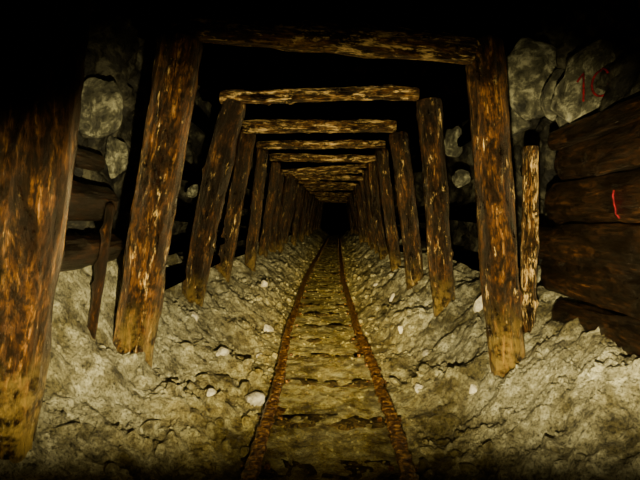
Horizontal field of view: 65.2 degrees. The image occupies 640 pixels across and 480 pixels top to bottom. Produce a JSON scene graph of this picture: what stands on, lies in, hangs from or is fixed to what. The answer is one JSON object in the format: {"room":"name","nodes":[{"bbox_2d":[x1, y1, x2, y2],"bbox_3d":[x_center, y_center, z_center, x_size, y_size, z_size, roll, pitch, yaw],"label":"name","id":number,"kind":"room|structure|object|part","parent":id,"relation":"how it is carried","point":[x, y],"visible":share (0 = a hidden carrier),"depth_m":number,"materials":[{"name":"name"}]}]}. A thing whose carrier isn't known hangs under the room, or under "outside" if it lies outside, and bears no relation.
{"room":"underground passage","nodes":[
{"label":"underground passage","id":0,"kind":"room"},
{"bbox_2d":[66,0,299,256],"bbox_3d":[-0.964,-0.770,14.884,0.529,2.800,32.136,0,3,2],"label":"wall","id":1,"kind":"structure","parent":0,"point":[115,52],"depth_m":3.37,"materials":[{"name":"grey stone"}]},
{"bbox_2d":[60,148,123,271],"bbox_3d":[-1.274,-0.150,1.924,0.242,0.644,1.784,0,3,4],"label":"logs","id":2,"kind":"object","parent":1,"relation":"attached to","point":[88,202],"visible":0.36,"depth_m":2.51,"materials":[{"name":"brown wood"}]},
{"bbox_2d":[78,77,122,137],"bbox_3d":[-1.267,-0.752,2.857,0.331,0.351,0.135,1,3,16],"label":"boulder","id":3,"kind":"object","parent":1,"relation":"attached to","point":[101,116],"visible":0.86,"depth_m":2.80,"materials":[{"name":"grey stone"}]},
{"bbox_2d":[105,136,128,178],"bbox_3d":[-1.243,-0.507,3.079,0.139,0.264,0.108,0,3,2],"label":"boulder","id":4,"kind":"object","parent":1,"relation":"attached to","point":[116,155],"visible":0.99,"depth_m":3.04,"materials":[{"name":"grey stone"}]},
{"bbox_2d":[186,184,199,197],"bbox_3d":[-1.033,-0.399,4.065,0.112,0.113,0.081,0,3,2],"label":"boulder","id":5,"kind":"object","parent":1,"relation":"attached to","point":[193,190],"depth_m":4.04,"materials":[{"name":"grey stone"}]},
{"bbox_2d":[91,0,544,192],"bbox_3d":[0.441,-1.869,14.794,3.400,0.251,32.136,0,3,2],"label":"ceiling","id":6,"kind":"structure","parent":0,"point":[527,22],"depth_m":3.62,"materials":[{"name":"brown wood"}]},
{"bbox_2d":[0,228,639,479],"bbox_3d":[0.441,-0.158,14.864,3.500,1.155,32.127,0,3,2],"label":"floor","id":7,"kind":"structure","parent":0,"point":[618,458],"depth_m":2.40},
{"bbox_2d":[0,0,91,462],"bbox_3d":[-0.936,-0.040,1.531,0.505,1.922,0.270,0,3,2],"label":"post","id":8,"kind":"object","parent":7,"relation":"on","point":[43,43],"visible":0.98,"depth_m":1.44,"materials":[{"name":"brown wood"}]},
{"bbox_2d":[87,203,114,338],"bbox_3d":[-1.099,0.178,2.487,0.066,0.729,0.322,0,3,3],"label":"leaning pole","id":9,"kind":"object","parent":7,"relation":"on","point":[100,266],"visible":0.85,"depth_m":2.47,"materials":[{"name":"brown wood"}]},
{"bbox_2d":[113,30,203,367],"bbox_3d":[-0.846,-0.094,2.532,0.516,1.866,0.251,0,3,3],"label":"post","id":10,"kind":"object","parent":7,"relation":"on","point":[178,54],"visible":0.88,"depth_m":2.44,"materials":[{"name":"brown wood"}]},
{"bbox_2d":[170,10,476,64],"bbox_3d":[0.014,-1.000,2.469,1.493,0.281,0.160,0,3,2],"label":"beam","id":11,"kind":"structure","parent":10,"relation":"on","point":[365,40],"depth_m":2.42,"materials":[{"name":"brown wood"}]},
{"bbox_2d":[187,311,198,321],"bbox_3d":[-0.876,0.546,3.449,0.092,0.111,0.136,0,3,2],"label":"loose stone","id":12,"kind":"object","parent":7,"relation":"on","point":[196,315],"visible":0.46,"depth_m":3.42,"materials":[{"name":"stone"}]},
{"bbox_2d":[207,388,216,396],"bbox_3d":[-0.542,0.761,2.502,0.046,0.031,0.061,0,3,2],"label":"loose stone","id":13,"kind":"object","parent":7,"relation":"on","point":[210,392],"visible":1,"depth_m":2.49,"materials":[{"name":"stone"}]},
{"bbox_2d":[181,98,245,306],"bbox_3d":[-0.841,-0.140,3.820,0.563,1.852,0.208,0,3,-5],"label":"post","id":14,"kind":"object","parent":7,"relation":"on","point":[217,169],"visible":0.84,"depth_m":3.74,"materials":[{"name":"brown wood"}]},
{"bbox_2d":[219,84,419,104],"bbox_3d":[-0.008,-1.084,3.736,1.482,0.139,0.117,0,3,3],"label":"beam","id":15,"kind":"structure","parent":14,"relation":"on","point":[391,92],"depth_m":3.70,"materials":[{"name":"brown wood"}]},
{"bbox_2d":[216,347,229,355],"bbox_3d":[-0.626,0.724,3.201,0.093,0.081,0.086,0,3,2],"label":"loose stone","id":16,"kind":"object","parent":7,"relation":"on","point":[223,351],"visible":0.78,"depth_m":3.17,"materials":[{"name":"stone"}]},
{"bbox_2d":[215,130,255,282],"bbox_3d":[-0.883,-0.198,5.048,0.485,1.807,0.196,0,3,-8],"label":"post","id":17,"kind":"object","parent":7,"relation":"on","point":[242,163],"visible":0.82,"depth_m":4.98,"materials":[{"name":"brown wood"}]},
{"bbox_2d":[242,118,396,133],"bbox_3d":[-0.007,-1.124,4.935,1.511,0.155,0.140,0,3,1],"label":"beam","id":18,"kind":"structure","parent":17,"relation":"on","point":[253,126],"depth_m":4.88,"materials":[{"name":"brown wood"}]},
{"bbox_2d":[245,391,264,405],"bbox_3d":[-0.361,0.893,2.780,0.111,0.095,0.096,-1,3,-22],"label":"loose stone","id":19,"kind":"object","parent":7,"relation":"on","point":[254,398],"visible":0.88,"depth_m":2.74,"materials":[{"name":"stone"}]},
{"bbox_2d":[245,149,268,270],"bbox_3d":[-0.831,-0.274,6.483,0.360,1.794,0.188,1,3,20],"label":"post","id":20,"kind":"object","parent":7,"relation":"on","point":[257,196],"visible":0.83,"depth_m":6.43,"materials":[{"name":"brown wood"}]},
{"bbox_2d":[256,139,385,149],"bbox_3d":[0.011,-1.216,6.389,1.640,0.130,0.131,0,2,2],"label":"beam","id":21,"kind":"structure","parent":20,"relation":"on","point":[347,143],"depth_m":6.34,"materials":[{"name":"brown wood"}]},
{"bbox_2d":[261,280,267,286],"bbox_3d":[-0.630,0.493,5.644,0.070,0.085,0.110,-2,3,-35],"label":"loose stone","id":22,"kind":"object","parent":7,"relation":"on","point":[264,283],"visible":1,"depth_m":5.61,"materials":[{"name":"stone"}]},
{"bbox_2d":[263,324,273,331],"bbox_3d":[-0.457,0.799,4.458,0.092,0.101,0.070,0,3,2],"label":"loose stone","id":23,"kind":"object","parent":7,"relation":"on","point":[268,328],"visible":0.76,"depth_m":4.44,"materials":[{"name":"stone"}]},
{"bbox_2d":[258,161,280,257],"bbox_3d":[-0.813,-0.346,7.887,0.399,1.771,0.180,0,3,-3],"label":"post","id":24,"kind":"object","parent":7,"relation":"on","point":[275,167],"visible":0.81,"depth_m":7.83,"materials":[{"name":"brown wood"}]},
{"bbox_2d":[268,170,284,252],"bbox_3d":[-0.804,-0.394,9.118,0.345,1.766,0.208,0,3,8],"label":"post","id":25,"kind":"object","parent":7,"relation":"on","point":[273,240],"visible":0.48,"depth_m":9.05,"materials":[{"name":"brown wood"}]},
{"bbox_2d":[280,163,366,174],"bbox_3d":[0.091,-1.286,9.030,1.725,0.218,0.113,0,3,2],"label":"beam","id":26,"kind":"structure","parent":25,"relation":"on","point":[359,165],"depth_m":8.99,"materials":[{"name":"brown wood"}]},
{"bbox_2d":[277,174,294,252],"bbox_3d":[-0.729,-0.441,10.133,0.445,1.781,0.202,0,3,0],"label":"post","id":27,"kind":"object","parent":7,"relation":"on","point":[289,179],"visible":0.82,"depth_m":10.06,"materials":[{"name":"brown wood"}]},
{"bbox_2d":[285,168,366,175],"bbox_3d":[0.125,-1.365,10.042,1.720,0.140,0.140,-1,2,2],"label":"beam","id":28,"kind":"structure","parent":27,"relation":"on","point":[359,170],"depth_m":9.99,"materials":[{"name":"brown wood"}]},
{"bbox_2d":[128,0,528,192],"bbox_3d":[0.327,-1.689,14.479,2.227,0.214,30.291,0,3,2],"label":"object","id":29,"kind":"object","parent":28,"relation":"on","point":[222,76],"visible":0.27,"depth_m":3.33,"materials":[{"name":"brown wood"}]},
{"bbox_2d":[285,180,298,243],"bbox_3d":[-0.731,-0.502,11.522,0.486,1.771,0.192,0,3,10],"label":"post","id":30,"kind":"object","parent":7,"relation":"on","point":[295,188],"visible":0.48,"depth_m":11.44,"materials":[{"name":"brown wood"}]},
{"bbox_2d":[295,175,362,180],"bbox_3d":[0.173,-1.416,11.415,1.724,0.170,0.145,0,3,2],"label":"beam","id":31,"kind":"structure","parent":30,"relation":"on","point":[306,177],"depth_m":11.36,"materials":[{"name":"brown wood"}]},
{"bbox_2d":[291,184,303,245],"bbox_3d":[-0.610,-0.562,12.951,0.373,1.763,0.195,0,3,2],"label":"post","id":32,"kind":"object","parent":7,"relation":"on","point":[296,217],"visible":0.81,"depth_m":12.87,"materials":[{"name":"brown wood"}]},
{"bbox_2d":[297,187,306,235],"bbox_3d":[-0.607,-0.608,13.953,0.467,1.774,0.192,0,3,-6],"label":"post","id":33,"kind":"object","parent":7,"relation":"on","point":[304,188],"visible":0.25,"depth_m":13.88,"materials":[{"name":"brown wood"}]},
{"bbox_2d":[302,184,353,187],"bbox_3d":[0.253,-1.501,13.875,1.720,0.138,0.157,-1,2,2],"label":"beam","id":34,"kind":"structure","parent":33,"relation":"on","point":[304,185],"depth_m":13.85,"materials":[{"name":"brown wood"}]},
{"bbox_2d":[298,190,307,242],"bbox_3d":[-0.534,-0.671,15.431,0.346,1.769,0.208,-1,3,-17],"label":"post","id":35,"kind":"object","parent":7,"relation":"on","point":[304,211],"visible":0.7,"depth_m":15.36,"materials":[{"name":"brown wood"}]},
{"bbox_2d":[306,188,353,189],"bbox_3d":[0.301,-1.626,15.362,1.720,0.165,0.167,0,2,2],"label":"beam","id":36,"kind":"structure","parent":35,"relation":"on","point":[307,188],"depth_m":15.32,"materials":[{"name":"brown wood"}]},
{"bbox_2d":[305,194,311,234],"bbox_3d":[-0.515,-0.787,18.087,0.484,1.771,0.219,0,3,11],"label":"post","id":37,"kind":"object","parent":7,"relation":"on","point":[310,196],"visible":0.32,"depth_m":17.99,"materials":[{"name":"brown wood"}]},
{"bbox_2d":[306,195,314,236],"bbox_3d":[-0.373,-0.833,19.156,0.405,1.760,0.181,0,3,-7],"label":"post","id":38,"kind":"object","parent":7,"relation":"on","point":[313,196],"visible":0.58,"depth_m":19.08,"materials":[{"name":"brown wood"}]},
{"bbox_2d":[240,234,418,479],"bbox_3d":[0.325,0.424,14.405,1.166,0.178,31.155,0,3,2],"label":"track","id":39,"kind":"object","parent":7,"relation":"on","point":[271,414],"visible":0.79,"depth_m":2.60,"materials":[{"name":"metal"}]},
{"bbox_3d":[0.058,0.388,14.411,0.336,0.106,31.152,0,3,2],"label":"rail","id":40,"kind":"part","parent":39,"relation":"part of","materials":[{"name":"metal"}]},
{"bbox_3d":[0.664,0.390,14.393,0.334,0.109,31.152,0,3,2],"label":"rail","id":41,"kind":"part","parent":39,"relation":"part of","materials":[{"name":"metal"}]},
{"bbox_2d":[43,236,639,479],"bbox_3d":[0.187,0.210,10.556,2.720,0.796,17.929,0,3,2],"label":"gravel","id":42,"kind":"object","parent":7,"relation":"on","point":[70,430],"visible":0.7,"depth_m":2.29,"materials":[{"name":"grey gravel"}]},
{"bbox_2d":[348,204,352,233],"bbox_3d":[1.410,-0.959,22.523,0.310,1.803,0.193,0,3,7],"label":"post","id":43,"kind":"object","parent":7,"relation":"on","point":[350,219],"visible":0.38,"depth_m":22.45,"materials":[{"name":"brown wood"}]},
{"bbox_2d":[347,197,355,233],"bbox_3d":[1.367,-0.864,20.273,0.546,1.826,0.227,0,3,-5],"label":"post","id":44,"kind":"object","parent":7,"relation":"on","point":[347,197],"visible":0.34,"depth_m":20.21,"materials":[{"name":"brown wood"}]},
{"bbox_2d":[349,195,357,232],"bbox_3d":[1.292,-0.766,18.047,0.520,1.793,0.161,0,3,-3],"label":"post","id":45,"kind":"object","parent":7,"relation":"on","point":[350,196],"visible":0.48,"depth_m":17.97,"materials":[{"name":"brown wood"}]},
{"bbox_2d":[308,191,351,195],"bbox_3d":[0.402,-1.664,18.009,1.727,0.190,0.145,0,3,3],"label":"beam","id":46,"kind":"structure","parent":45,"relation":"on","point":[311,192],"depth_m":17.97,"materials":[{"name":"brown wood"}]},
{"bbox_2d":[352,192,357,225],"bbox_3d":[1.245,-0.702,16.627,0.385,1.795,0.159,1,3,13],"label":"post","id":47,"kind":"object","parent":7,"relation":"on","point":[352,192],"visible":0.27,"depth_m":16.57,"materials":[{"name":"brown wood"}]},
{"bbox_2d":[357,212,362,242],"bbox_3d":[1.122,-0.584,13.909,0.308,1.807,0.183,-1,3,-14],"label":"post","id":48,"kind":"object","parent":7,"relation":"on","point":[359,229],"visible":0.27,"depth_m":13.87,"materials":[{"name":"brown wood"}]},
{"bbox_2d":[354,184,366,243],"bbox_3d":[1.119,-0.544,12.941,0.487,1.817,0.238,0,3,0],"label":"post","id":49,"kind":"object","parent":7,"relation":"on","point":[356,187],"visible":0.57,"depth_m":12.86,"materials":[{"name":"brown wood"}]},
{"bbox_2d":[297,180,358,185],"bbox_3d":[0.222,-1.462,12.877,1.726,0.184,0.111,0,3,3],"label":"beam","id":50,"kind":"structure","parent":49,"relation":"on","point":[299,181],"depth_m":12.85,"materials":[{"name":"brown wood"}]},
{"bbox_2d":[359,180,369,246],"bbox_3d":[1.074,-0.476,11.442,0.383,1.798,0.157,0,3,8],"label":"post","id":51,"kind":"object","parent":7,"relation":"on","point":[361,183],"visible":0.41,"depth_m":11.38,"materials":[{"name":"brown wood"}]},
{"bbox_2d":[365,193,373,249],"bbox_3d":[1.020,-0.417,10.101,0.305,1.803,0.174,0,3,0],"label":"post","id":52,"kind":"object","parent":7,"relation":"on","point":[367,210],"visible":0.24,"depth_m":10.06,"materials":[{"name":"brown wood"}]},
{"bbox_2d":[362,169,377,253],"bbox_3d":[0.966,-0.374,9.075,0.413,1.805,0.160,0,3,-9],"label":"post","id":53,"kind":"object","parent":7,"relation":"on","point":[364,172],"visible":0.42,"depth_m":9.01,"materials":[{"name":"brown wood"}]},
{"bbox_2d":[367,161,387,259],"bbox_3d":[0.931,-0.323,7.817,0.408,1.816,0.191,0,3,6],"label":"post","id":54,"kind":"object","parent":7,"relation":"on","point":[373,182],"visible":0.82,"depth_m":7.75,"materials":[{"name":"brown wood"}]},
{"bbox_2d":[269,153,375,162],"bbox_3d":[0.052,-1.272,7.777,1.680,0.142,0.147,1,3,2],"label":"beam","id":55,"kind":"structure","parent":54,"relation":"on","point":[286,157],"depth_m":7.72,"materials":[{"name":"brown wood"}]},
{"bbox_2d":[375,148,400,271],"bbox_3d":[0.900,-0.237,6.413,0.397,1.865,0.181,0,3,-8],"label":"post","id":56,"kind":"object","parent":7,"relation":"on","point":[382,154],"visible":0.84,"depth_m":6.33,"materials":[{"name":"brown wood"}]},
{"bbox_2d":[389,293,394,301],"bbox_3d":[0.757,0.606,5.210,0.069,0.108,0.042,-1,3,-25],"label":"loose stone","id":57,"kind":"object","parent":7,"relation":"on","point":[392,295],"visible":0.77,"depth_m":5.19,"materials":[{"name":"stone"}]},
{"bbox_2d":[398,326,403,333],"bbox_3d":[0.634,0.704,3.918,0.056,0.070,0.042,0,3,2],"label":"loose stone","id":58,"kind":"object","parent":7,"relation":"on","point":[400,328],"visible":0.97,"depth_m":3.90,"materials":[{"name":"stone"}]},
{"bbox_2d":[389,131,423,289],"bbox_3d":[0.878,-0.134,4.990,0.403,1.867,0.207,0,3,-6],"label":"post","id":59,"kind":"object","parent":7,"relation":"on","point":[405,193],"visible":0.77,"depth_m":4.91,"materials":[{"name":"brown wood"}]},
{"bbox_2d":[414,383,422,392],"bbox_3d":[0.550,0.826,2.776,0.063,0.055,0.042,-2,3,-40],"label":"loose stone","id":60,"kind":"object","parent":7,"relation":"on","point":[417,386],"visible":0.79,"depth_m":2.76,"materials":[{"name":"stone"}]},
{"bbox_2d":[422,349,429,356],"bbox_3d":[0.714,0.764,3.314,0.073,0.068,0.092,-1,3,-18],"label":"loose stone","id":61,"kind":"object","parent":7,"relation":"on","point":[425,351],"visible":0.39,"depth_m":3.30,"materials":[{"name":"stone"}]},
{"bbox_2d":[416,97,454,316],"bbox_3d":[0.880,-0.116,3.761,0.327,1.873,0.203,0,3,7],"label":"post","id":62,"kind":"object","parent":7,"relation":"on","point":[429,111],"visible":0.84,"depth_m":3.68,"materials":[{"name":"brown wood"}]},
{"bbox_2d":[469,384,476,393],"bbox_3d":[0.776,0.754,2.514,0.037,0.067,0.046,2,3,42],"label":"loose stone","id":63,"kind":"object","parent":7,"relation":"on","point":[473,388],"visible":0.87,"depth_m":2.50,"materials":[{"name":"stone"}]},
{"bbox_2d":[473,295,482,312],"bbox_3d":[1.049,0.429,3.289,0.070,0.137,0.061,0,3,2],"label":"loose stone","id":64,"kind":"object","parent":7,"relation":"on","point":[478,306],"visible":0.68,"depth_m":3.28,"materials":[{"name":"stone"}]},
{"bbox_2d":[465,34,525,377],"bbox_3d":[0.878,-0.126,2.507,0.319,1.750,0.204,1,3,24],"label":"post","id":65,"kind":"object","parent":7,"relation":"on","point":[486,77],"visible":0.94,"depth_m":2.43,"materials":[{"name":"brown wood"}]},
{"bbox_2d":[520,145,539,332],"bbox_3d":[1.125,0.008,2.680,0.102,1.013,0.105,1,3,30],"label":"prop","id":66,"kind":"object","parent":7,"relation":"on","point":[530,245],"visible":0.9,"depth_m":2.65,"materials":[{"name":"brown wood"}]},
{"bbox_3d":[-0.330,-0.937,21.528,0.450,1.768,0.222,0,3,7],"label":"post","id":67,"kind":"object","parent":7,"relation":"on","visible":0},
{"bbox_2d":[315,196,344,197],"bbox_3d":[0.537,-1.852,21.429,1.720,0.116,0.119,-1,2,2],"label":"beam","id":68,"kind":"structure","parent":67,"relation":"on","point":[315,196],"depth_m":21.41,"materials":[{"name":"brown wood"}]},
{"bbox_3d":[-0.280,-0.983,22.558,0.462,1.772,0.191,0,3,2],"label":"post","id":69,"kind":"object","parent":7,"relation":"on","visible":0},
{"bbox_2d":[317,198,346,200],"bbox_3d":[0.576,-1.855,22.509,1.725,0.209,0.138,0,3,1],"label":"beam","id":70,"kind":"structure","parent":69,"relation":"on","point":[320,199],"depth_m":22.46,"materials":[{"name":"brown wood"}]},
{"bbox_3d":[-0.286,-1.023,23.475,0.261,1.766,0.214,9,3,1],"label":"post","id":71,"kind":"object","parent":7,"relation":"on","visible":0},
{"bbox_2d":[319,199,347,201],"bbox_3d":[0.605,-1.859,23.379,1.720,0.138,0.156,0,2,2],"label":"beam","id":72,"kind":"structure","parent":71,"relation":"on","point":[345,199],"depth_m":23.32,"materials":[{"name":"brown wood"}]},
{"bbox_3d":[-0.548,-0.726,16.696,0.219,1.774,0.200,10,3,1],"label":"post","id":73,"kind":"object","parent":7,"relation":"on","visible":0},
{"bbox_2d":[308,189,353,190],"bbox_3d":[0.346,-1.692,16.587,1.722,0.120,0.117,0,3,2],"label":"beam","id":74,"kind":"structure","parent":73,"relation":"on","point":[311,189],"depth_m":16.57,"materials":[{"name":"brown wood"}]},
{"bbox_2d":[320,202,349,234],"bbox_3d":[0.905,-1.450,30.458,3.600,2.800,0.426,0,3,2],"label":"wall","id":75,"kind":"structure","parent":0,"point":[334,221],"depth_m":30.46,"materials":[{"name":"black"}]},
{"bbox_2d":[165,104,519,289],"bbox_3d":[0.419,-0.904,16.262,2.530,1.440,26.385,0,3,2],"label":"planks","id":76,"kind":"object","parent":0,"point":[173,277],"depth_m":3.98,"materials":[{"name":"brown wood"}]},
{"bbox_2d":[379,0,639,313],"bbox_3d":[1.808,-0.766,14.802,0.534,2.800,32.136,0,3,2],"label":"wall","id":77,"kind":"structure","parent":0,"point":[567,25],"depth_m":2.80,"materials":[{"name":"grey stone"}]},
{"bbox_2d":[444,126,462,157],"bbox_3d":[1.122,-0.829,4.223,0.154,0.260,0.185,0,3,2],"label":"boulder","id":78,"kind":"object","parent":77,"relation":"attached to","point":[451,148],"depth_m":4.19,"materials":[{"name":"grey stone"}]},
{"bbox_2d":[452,169,470,187],"bbox_3d":[1.141,-0.498,4.045,0.126,0.152,0.157,-2,3,-33],"label":"boulder","id":79,"kind":"object","parent":77,"relation":"attached to","point":[461,177],"visible":1,"depth_m":4.01,"materials":[{"name":"grey stone"}]},
{"bbox_2d":[509,105,530,137],"bbox_3d":[1.233,-0.770,3.287,0.252,0.251,0.280,0,3,2],"label":"boulder","id":80,"kind":"object","parent":77,"relation":"attached to","point":[517,125],"depth_m":3.17,"materials":[{"name":"grey stone"}]},
{"bbox_2d":[506,37,556,120],"bbox_3d":[1.324,-0.961,3.000,0.449,0.475,0.301,0,3,2],"label":"boulder","id":81,"kind":"object","parent":77,"relation":"attached to","point":[531,63],"depth_m":2.93,"materials":[{"name":"grey stone"}]},
{"bbox_2d":[539,69,565,120],"bbox_3d":[1.326,-0.800,2.771,0.210,0.271,0.161,0,3,2],"label":"boulder","id":82,"kind":"object","parent":77,"relation":"attached to","point":[547,94],"visible":0.41,"depth_m":2.73,"materials":[{"name":"grey stone"}]},
{"bbox_2d":[556,115,566,127],"bbox_3d":[1.325,-0.594,2.612,0.181,0.188,0.153,0,3,2],"label":"boulder","id":83,"kind":"object","parent":77,"relation":"attached to","point":[561,122],"visible":0.09,"depth_m":2.59,"materials":[{"name":"grey stone"}]},
{"bbox_2d":[550,37,615,124],"bbox_3d":[1.486,-0.720,2.446,0.444,0.549,0.590,-1,3,-29],"label":"boulder","id":84,"kind":"object","parent":77,"relation":"attached to","point":[566,102],"visible":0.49,"depth_m":2.41,"materials":[{"name":"grey stone"}]},
{"bbox_2d":[576,67,608,101],"bbox_3d":[1.286,-0.732,2.349,0.040,0.142,0.184,-1,3,-23],"label":"painted number","id":85,"kind":"object","parent":84,"relation":"attached to","point":[582,76],"visible":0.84,"depth_m":2.36,"materials":[{"name":"red paint"}]},
{"bbox_2d":[538,96,639,355],"bbox_3d":[1.235,-0.024,1.985,0.131,1.096,1.746,0,3,1],"label":"planks","id":86,"kind":"object","parent":77,"relation":"attached to","point":[598,265],"visible":0.93,"depth_m":2.17,"materials":[{"name":"brown wood"}]},
{"bbox_2d":[612,190,619,218],"bbox_3d":[1.197,-0.144,2.021,0.035,0.115,0.008,0,3,2],"label":"painted stroke","id":87,"kind":"object","parent":86,"relation":"attached to","point":[613,190],"visible":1,"depth_m":2.02,"materials":[{"name":"red paint"}]}
]}

